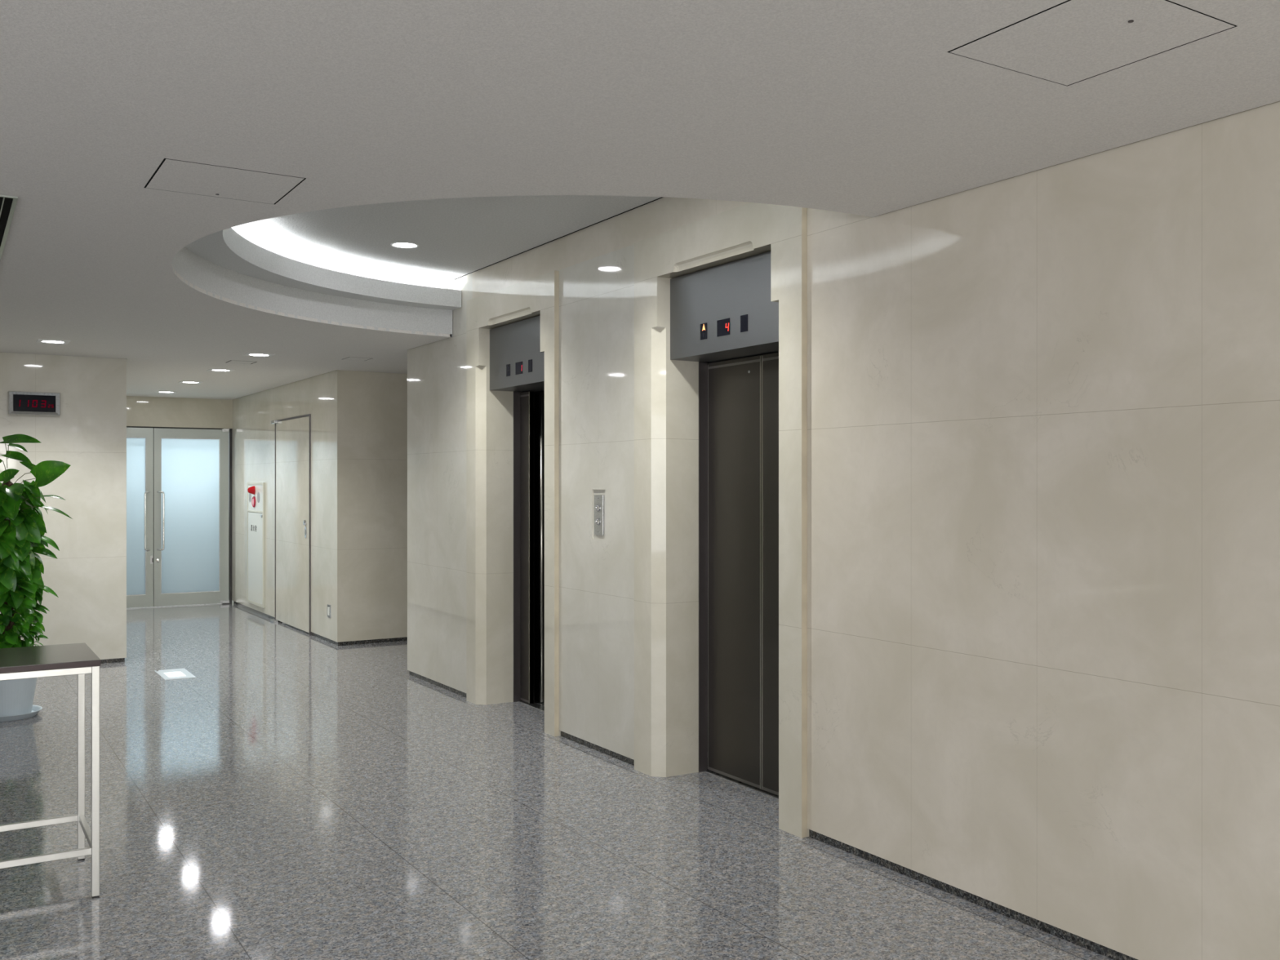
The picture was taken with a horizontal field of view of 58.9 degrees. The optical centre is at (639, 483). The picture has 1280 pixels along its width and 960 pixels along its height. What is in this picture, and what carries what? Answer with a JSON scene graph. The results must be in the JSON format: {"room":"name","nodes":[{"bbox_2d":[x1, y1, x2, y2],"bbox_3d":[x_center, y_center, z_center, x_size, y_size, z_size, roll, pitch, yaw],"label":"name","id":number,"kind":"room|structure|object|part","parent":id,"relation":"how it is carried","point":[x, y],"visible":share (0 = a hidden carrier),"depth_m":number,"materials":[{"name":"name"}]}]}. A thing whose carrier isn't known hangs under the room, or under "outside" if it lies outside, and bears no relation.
{"room":"lobby","nodes":[
{"label":"lobby","id":0,"kind":"room"},
{"bbox_2d":[0,351,126,659],"bbox_3d":[-8.039,0.172,9.895,5.952,2.584,4.510,0,0,-32],"label":"wall","id":1,"kind":"structure","parent":0,"point":[88,575],"depth_m":9.37,"materials":[{"name":"beige stone"}]},
{"bbox_2d":[8,391,60,415],"bbox_3d":[-4.892,-0.649,9.165,0.367,0.182,0.044,0,0,-32],"label":"wall clock","id":2,"kind":"object","parent":1,"relation":"attached to","point":[19,402],"visible":1,"depth_m":9.15,"materials":[{"name":"metal"}]},
{"bbox_3d":[-4.894,-0.649,9.168,0.303,0.134,0.028,0,0,-32],"label":"display panel","id":3,"kind":"part","parent":2,"relation":"part of","materials":[{"name":"black glass"}]},
{"bbox_2d":[100,657,124,663],"bbox_3d":[-8.008,1.482,9.833,5.940,0.036,4.348,0,0,-32],"label":"baseboard","id":4,"kind":"structure","parent":1,"relation":"attached to","point":[118,660],"depth_m":9.50,"materials":[{"name":"stone"}]},
{"bbox_2d":[126,603,222,608],"bbox_3d":[-5.905,1.497,13.769,1.740,0.006,0.090,0,0,-32],"label":"threshold","id":5,"kind":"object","parent":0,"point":[209,603],"depth_m":13.85,"materials":[{"name":"metal"}]},
{"bbox_2d":[126,395,232,428],"bbox_3d":[-5.917,-0.905,13.826,1.820,0.430,0.220,0,0,-32],"label":"wall","id":6,"kind":"structure","parent":0,"point":[146,411],"depth_m":13.87,"materials":[{"name":"beige paint"}]},
{"bbox_2d":[126,427,153,608],"bbox_3d":[-6.269,0.406,13.482,0.905,2.188,0.118,0,0,-32],"label":"door","id":7,"kind":"structure","parent":6,"relation":"in","point":[140,441],"depth_m":13.66,"materials":[{"name":"glass"}]},
{"bbox_3d":[-6.259,0.392,13.533,0.684,1.911,0.004,0,0,-32],"label":"pane","id":8,"kind":"part","parent":7,"relation":"part of","materials":[{"name":"clear glass"}]},
{"bbox_3d":[-5.928,0.450,13.665,0.044,0.724,0.103,0,0,10],"label":"handle","id":9,"kind":"part","parent":7,"relation":"part of","materials":[{"name":"silver metal"}]},
{"bbox_2d":[126,426,232,603],"bbox_3d":[-5.886,0.403,13.769,1.788,2.194,0.070,0,0,-32],"label":"door frame","id":10,"kind":"structure","parent":6,"relation":"attached to","point":[229,429],"depth_m":14.21,"materials":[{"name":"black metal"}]},
{"bbox_2d":[153,427,230,606],"bbox_3d":[-5.507,0.406,13.955,0.877,2.188,0.118,0,0,-32],"label":"door","id":11,"kind":"structure","parent":6,"relation":"in","point":[191,465],"depth_m":13.98,"materials":[{"name":"glass"}]},
{"bbox_3d":[-5.810,0.450,13.738,0.103,0.724,0.044,0,0,16],"label":"handle","id":12,"kind":"part","parent":11,"relation":"part of","materials":[{"name":"silver metal"}]},
{"bbox_3d":[-5.539,0.392,13.978,0.696,1.911,0.004,0,0,-32],"label":"pane","id":13,"kind":"part","parent":11,"relation":"part of","materials":[{"name":"clear glass"}]},
{"bbox_2d":[231,369,337,641],"bbox_3d":[-3.792,0.172,12.522,0.460,2.584,4.515,0,0,-32],"label":"wall","id":14,"kind":"structure","parent":0,"point":[253,433],"depth_m":12.19,"materials":[{"name":"beige paint"}]},
{"bbox_2d":[247,482,265,608],"bbox_3d":[-4.474,0.693,13.097,0.093,1.415,0.780,0,0,-32],"label":"cabinet","id":15,"kind":"object","parent":14,"relation":"attached to","point":[255,491],"visible":1,"depth_m":13.06,"materials":[{"name":"grey metal"}]},
{"bbox_2d":[247,485,255,494],"bbox_3d":[-4.504,0.075,13.131,0.078,0.100,0.100,0,0,-32],"label":"lamp","id":16,"kind":"object","parent":15,"relation":"attached to","point":[251,490],"depth_m":13.11,"materials":[{"name":"red plastic"}]},
{"bbox_3d":[-4.441,0.162,13.117,0.015,0.297,0.724,0,0,-32],"label":"panel","id":17,"kind":"part","parent":15,"relation":"part of","materials":[{"name":"white paint"}]},
{"bbox_3d":[-4.442,0.853,13.117,0.017,1.033,0.716,0,0,-32],"label":"door","id":18,"kind":"part","parent":15,"relation":"part of","materials":[{"name":"white paint"}]},
{"bbox_2d":[257,492,259,502],"bbox_3d":[-4.367,0.155,12.981,0.003,0.120,0.120,0,0,-32],"label":"speaker grille","id":19,"kind":"object","parent":15,"relation":"attached to","point":[258,493],"depth_m":12.98,"materials":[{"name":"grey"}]},
{"bbox_2d":[270,413,311,635],"bbox_3d":[-3.642,0.405,11.809,0.075,2.190,1.406,0,0,-32],"label":"door","id":20,"kind":"structure","parent":14,"relation":"in","point":[292,434],"depth_m":11.74,"materials":[{"name":"beige stone"}]},
{"bbox_3d":[-3.343,0.485,11.339,0.007,0.120,0.080,0,0,-32],"label":"ring handle","id":21,"kind":"part","parent":20,"relation":"part of","materials":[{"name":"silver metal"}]},
{"bbox_2d":[327,604,331,617],"bbox_3d":[-2.929,1.200,10.684,0.009,0.120,0.106,0,0,-32],"label":"wall socket","id":22,"kind":"object","parent":14,"relation":"attached to","point":[329,606],"visible":1,"depth_m":10.66,"materials":[{"name":"metal"}]},
{"bbox_2d":[337,369,407,642],"bbox_3d":[-1.214,0.172,11.589,3.860,2.584,0.216,0,0,-32],"label":"wall","id":23,"kind":"structure","parent":0,"point":[372,406],"depth_m":10.65,"materials":[{"name":"beige stone"}]},
{"bbox_2d":[233,601,407,645],"bbox_3d":[-2.348,1.482,13.336,3.748,0.036,4.353,0,0,-32],"label":"baseboard","id":24,"kind":"structure","parent":23,"relation":"attached to","point":[395,639],"depth_m":10.78,"materials":[{"name":"stone"}]},
{"bbox_2d":[231,195,661,282],"bbox_3d":[-1.334,-1.470,5.643,2.574,0.030,5.200,0,0,-32],"label":"ceiling","id":25,"kind":"structure","parent":0,"point":[455,237],"depth_m":6.50,"materials":[{"name":"white paint"}]},
{"bbox_2d":[391,241,418,248],"bbox_3d":[-1.433,-1.452,6.905,0.168,0.006,0.168,0,0,-32],"label":"recessed light","id":26,"kind":"object","parent":25,"relation":"in","point":[400,244],"visible":1,"depth_m":6.90,"materials":[{"name":"white"}]},
{"bbox_2d":[0,600,1113,959],"bbox_3d":[-2.402,1.575,6.158,11.600,0.150,24.200,0,0,-32],"label":"floor","id":27,"kind":"structure","parent":0,"point":[301,795],"depth_m":4.80,"materials":[{"name":"grey stone"}]},
{"bbox_2d":[0,677,37,716],"bbox_3d":[-4.075,1.314,7.310,0.388,0.352,0.388,0,0,-32],"label":"pot","id":28,"kind":"object","parent":27,"relation":"on","point":[16,695],"depth_m":7.21,"materials":[{"name":"white ceramic"}]},
{"bbox_2d":[0,434,72,721],"bbox_3d":[-4.030,0.590,7.266,0.616,1.820,0.501,0,0,38],"label":"pothos","id":29,"kind":"object","parent":27,"relation":"on","point":[22,531],"visible":0.94,"depth_m":7.24,"materials":[{"name":"green plant"}]},
{"bbox_2d":[0,642,100,898],"bbox_3d":[-2.611,1.069,4.009,1.223,0.862,0.515,0,0,-32],"label":"side table","id":30,"kind":"object","parent":27,"relation":"on","point":[61,660],"visible":1,"depth_m":4.11,"materials":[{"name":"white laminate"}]},
{"bbox_3d":[-2.484,0.673,3.804,1.166,0.025,0.026,0,0,-32],"label":"apron rail","id":31,"kind":"part","parent":30,"relation":"part of","materials":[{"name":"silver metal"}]},
{"bbox_3d":[-2.230,1.077,4.525,0.026,0.834,0.026,0,0,-32],"label":"leg","id":32,"kind":"part","parent":30,"relation":"part of","materials":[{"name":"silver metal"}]},
{"bbox_3d":[-1.977,1.077,4.118,0.026,0.834,0.026,0,0,-32],"label":"leg","id":33,"kind":"part","parent":30,"relation":"part of","materials":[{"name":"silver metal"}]},
{"bbox_2d":[154,668,195,679],"bbox_3d":[-3.664,1.502,8.935,0.224,0.016,0.500,0,0,-32],"label":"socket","id":34,"kind":"object","parent":27,"relation":"on","point":[176,673],"visible":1,"depth_m":8.93,"materials":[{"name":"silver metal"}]},
{"bbox_3d":[-3.656,1.504,8.912,0.126,0.012,0.253,0,0,-32],"label":"sign glass","id":35,"kind":"part","parent":34,"relation":"part of","materials":[{"name":"white glass"}]},
{"bbox_2d":[489,315,544,711],"bbox_3d":[-0.033,0.231,7.779,1.763,2.558,1.618,0,0,-32],"label":"elevator","id":36,"kind":"object","parent":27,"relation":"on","point":[517,361],"visible":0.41,"depth_m":7.75,"materials":[{"name":"grey metal"}]},
{"bbox_3d":[-0.644,-0.842,7.396,0.315,0.413,0.930,0,0,-32],"label":"header panel","id":37,"kind":"part","parent":36,"relation":"part of","materials":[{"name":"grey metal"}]},
{"bbox_3d":[-0.854,0.433,7.902,0.030,2.122,0.449,0,0,-32],"label":"door","id":38,"kind":"part","parent":36,"relation":"part of","materials":[{"name":"brown metal"}]},
{"bbox_3d":[-0.514,1.504,7.422,0.142,0.013,1.018,0,0,-32],"label":"door sill","id":39,"kind":"part","parent":36,"relation":"part of","materials":[{"name":"metal"}]},
{"bbox_3d":[-0.786,0.433,7.944,0.030,2.122,0.449,0,0,-32],"label":"car door","id":40,"kind":"part","parent":36,"relation":"part of","materials":[{"name":"brown metal"}]},
{"bbox_2d":[670,251,778,799],"bbox_3d":[1.145,0.231,5.877,1.763,2.558,1.627,0,0,-32],"label":"elevator","id":41,"kind":"object","parent":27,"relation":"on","point":[724,318],"visible":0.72,"depth_m":5.65,"materials":[{"name":"grey metal"}]},
{"bbox_3d":[0.534,-0.842,5.494,0.315,0.413,0.939,0,0,-32],"label":"header panel","id":42,"kind":"part","parent":41,"relation":"part of","materials":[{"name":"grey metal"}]},
{"bbox_3d":[0.486,0.433,5.738,0.030,2.122,0.454,0,0,-32],"label":"door","id":43,"kind":"part","parent":41,"relation":"part of","materials":[{"name":"brown metal"}]},
{"bbox_3d":[0.664,1.504,5.520,0.142,0.013,1.027,0,0,-32],"label":"door sill","id":44,"kind":"part","parent":41,"relation":"part of","materials":[{"name":"metal"}]},
{"bbox_3d":[0.727,0.433,5.350,0.030,2.122,0.452,0,0,-32],"label":"door","id":45,"kind":"part","parent":41,"relation":"part of","materials":[{"name":"brown metal"}]},
{"bbox_2d":[0,0,1279,399],"bbox_3d":[-1.386,-1.060,4.517,11.600,0.020,20.340,0,0,-32],"label":"ceiling","id":46,"kind":"structure","parent":0,"point":[855,107],"depth_m":3.25,"materials":[{"name":"grey paint"}]},
{"bbox_2d":[0,194,17,260],"bbox_3d":[-3.343,-1.049,5.715,0.165,0.010,3.787,0,0,-32],"label":"ceiling vent","id":47,"kind":"object","parent":46,"relation":"in","point":[7,203],"visible":1,"depth_m":4.42,"materials":[{"name":"metal"}]},
{"bbox_2d":[35,338,70,344],"bbox_3d":[-4.328,-1.048,8.364,0.210,0.007,0.210,0,0,-32],"label":"recessed light","id":48,"kind":"object","parent":46,"relation":"in","point":[39,340],"visible":1,"depth_m":8.35,"materials":[{"name":"white"}]},
{"bbox_2d":[155,391,177,393],"bbox_3d":[-5.414,-1.048,12.961,0.210,0.007,0.210,0,0,-32],"label":"recessed light","id":49,"kind":"object","parent":46,"relation":"in","point":[170,392],"visible":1,"depth_m":12.96,"materials":[{"name":"white"}]},
{"bbox_2d":[177,381,202,383],"bbox_3d":[-4.640,-1.048,11.712,0.210,0.007,0.210,0,0,-32],"label":"recessed light","id":50,"kind":"object","parent":46,"relation":"in","point":[188,382],"visible":1,"depth_m":11.71,"materials":[{"name":"white"}]},
{"bbox_2d":[206,368,234,372],"bbox_3d":[-3.866,-1.048,10.462,0.210,0.007,0.210,0,0,-32],"label":"recessed light","id":51,"kind":"object","parent":46,"relation":"in","point":[211,369],"visible":1,"depth_m":10.45,"materials":[{"name":"white"}]},
{"bbox_2d":[143,158,306,204],"bbox_3d":[-1.453,-1.050,3.960,0.456,0.005,0.427,0,0,-32],"label":"ceiling hatch","id":52,"kind":"object","parent":46,"relation":"attached to","point":[171,175],"visible":1,"depth_m":3.94,"materials":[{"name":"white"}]},
{"bbox_2d":[226,360,257,364],"bbox_3d":[-3.444,-1.051,9.795,0.220,0.003,0.220,0,0,-32],"label":"ceiling hatch","id":53,"kind":"object","parent":46,"relation":"attached to","point":[230,361],"visible":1,"depth_m":9.78,"materials":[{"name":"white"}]},
{"bbox_2d":[242,352,275,356],"bbox_3d":[-3.098,-1.048,9.221,0.210,0.007,0.210,0,0,-32],"label":"recessed light","id":54,"kind":"object","parent":46,"relation":"in","point":[255,354],"visible":1,"depth_m":9.19,"materials":[{"name":"white"}]},
{"bbox_2d":[342,356,371,360],"bbox_3d":[-2.378,-1.051,9.537,0.200,0.003,0.220,0,0,-32],"label":"ceiling hatch","id":55,"kind":"object","parent":46,"relation":"attached to","point":[348,357],"visible":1,"depth_m":9.52,"materials":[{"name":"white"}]},
{"bbox_2d":[946,0,1236,86],"bbox_3d":[1.059,-1.050,2.679,0.448,0.005,0.461,0,0,-32],"label":"ceiling hatch","id":56,"kind":"object","parent":46,"relation":"attached to","point":[1068,42],"visible":1,"depth_m":2.66,"materials":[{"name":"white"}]},
{"bbox_2d":[407,101,1279,959],"bbox_3d":[2.047,-0.068,3.000,0.360,3.064,14.145,0,0,-32],"label":"wall","id":57,"kind":"structure","parent":0,"point":[1043,405],"depth_m":3.86,"materials":[{"name":"beige stone"}]},
{"bbox_2d":[185,227,461,310],"bbox_3d":[-1.201,-1.349,5.682,2.328,0.213,4.534,0,0,-32],"label":"ceiling cove","id":58,"kind":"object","parent":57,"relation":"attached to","point":[226,248],"depth_m":7.17,"materials":[{"name":"white paint"}]},
{"bbox_2d":[466,270,560,736],"bbox_3d":[-0.744,0.117,7.352,0.257,2.765,1.316,0,0,-32],"label":"trim","id":59,"kind":"structure","parent":57,"relation":"attached to","point":[489,413],"depth_m":7.71,"materials":[{"name":"beige stone"}]},
{"bbox_2d":[172,215,877,337],"bbox_3d":[-1.163,-1.146,5.706,2.238,0.192,4.354,0,0,-32],"label":"trim","id":60,"kind":"structure","parent":57,"relation":"attached to","point":[208,276],"depth_m":7.26,"materials":[{"name":"white paint"}]},
{"bbox_2d":[453,196,663,279],"bbox_3d":[-0.200,-1.466,6.275,0.020,0.018,4.280,0,0,-32],"label":"trim","id":61,"kind":"structure","parent":57,"relation":"attached to","point":[661,197],"depth_m":6.63,"materials":[{"name":"black"}]},
{"bbox_2d":[594,494,604,535],"bbox_3d":[-0.231,0.174,6.339,0.016,0.225,0.096,0,0,-32],"label":"panel","id":62,"kind":"object","parent":57,"relation":"attached to","point":[598,499],"visible":1,"depth_m":6.33,"materials":[{"name":"metal"}]},
{"bbox_2d":[634,202,808,837],"bbox_3d":[0.436,0.117,5.446,0.257,2.765,1.359,0,0,-32],"label":"trim","id":63,"kind":"structure","parent":57,"relation":"attached to","point":[666,390],"depth_m":5.80,"materials":[{"name":"beige stone"}]},
{"bbox_2d":[408,671,1137,959],"bbox_3d":[3.544,1.482,3.918,3.848,0.036,14.130,0,0,-32],"label":"baseboard","id":64,"kind":"structure","parent":57,"relation":"attached to","point":[1095,947],"depth_m":4.19,"materials":[{"name":"stone"}]}
]}

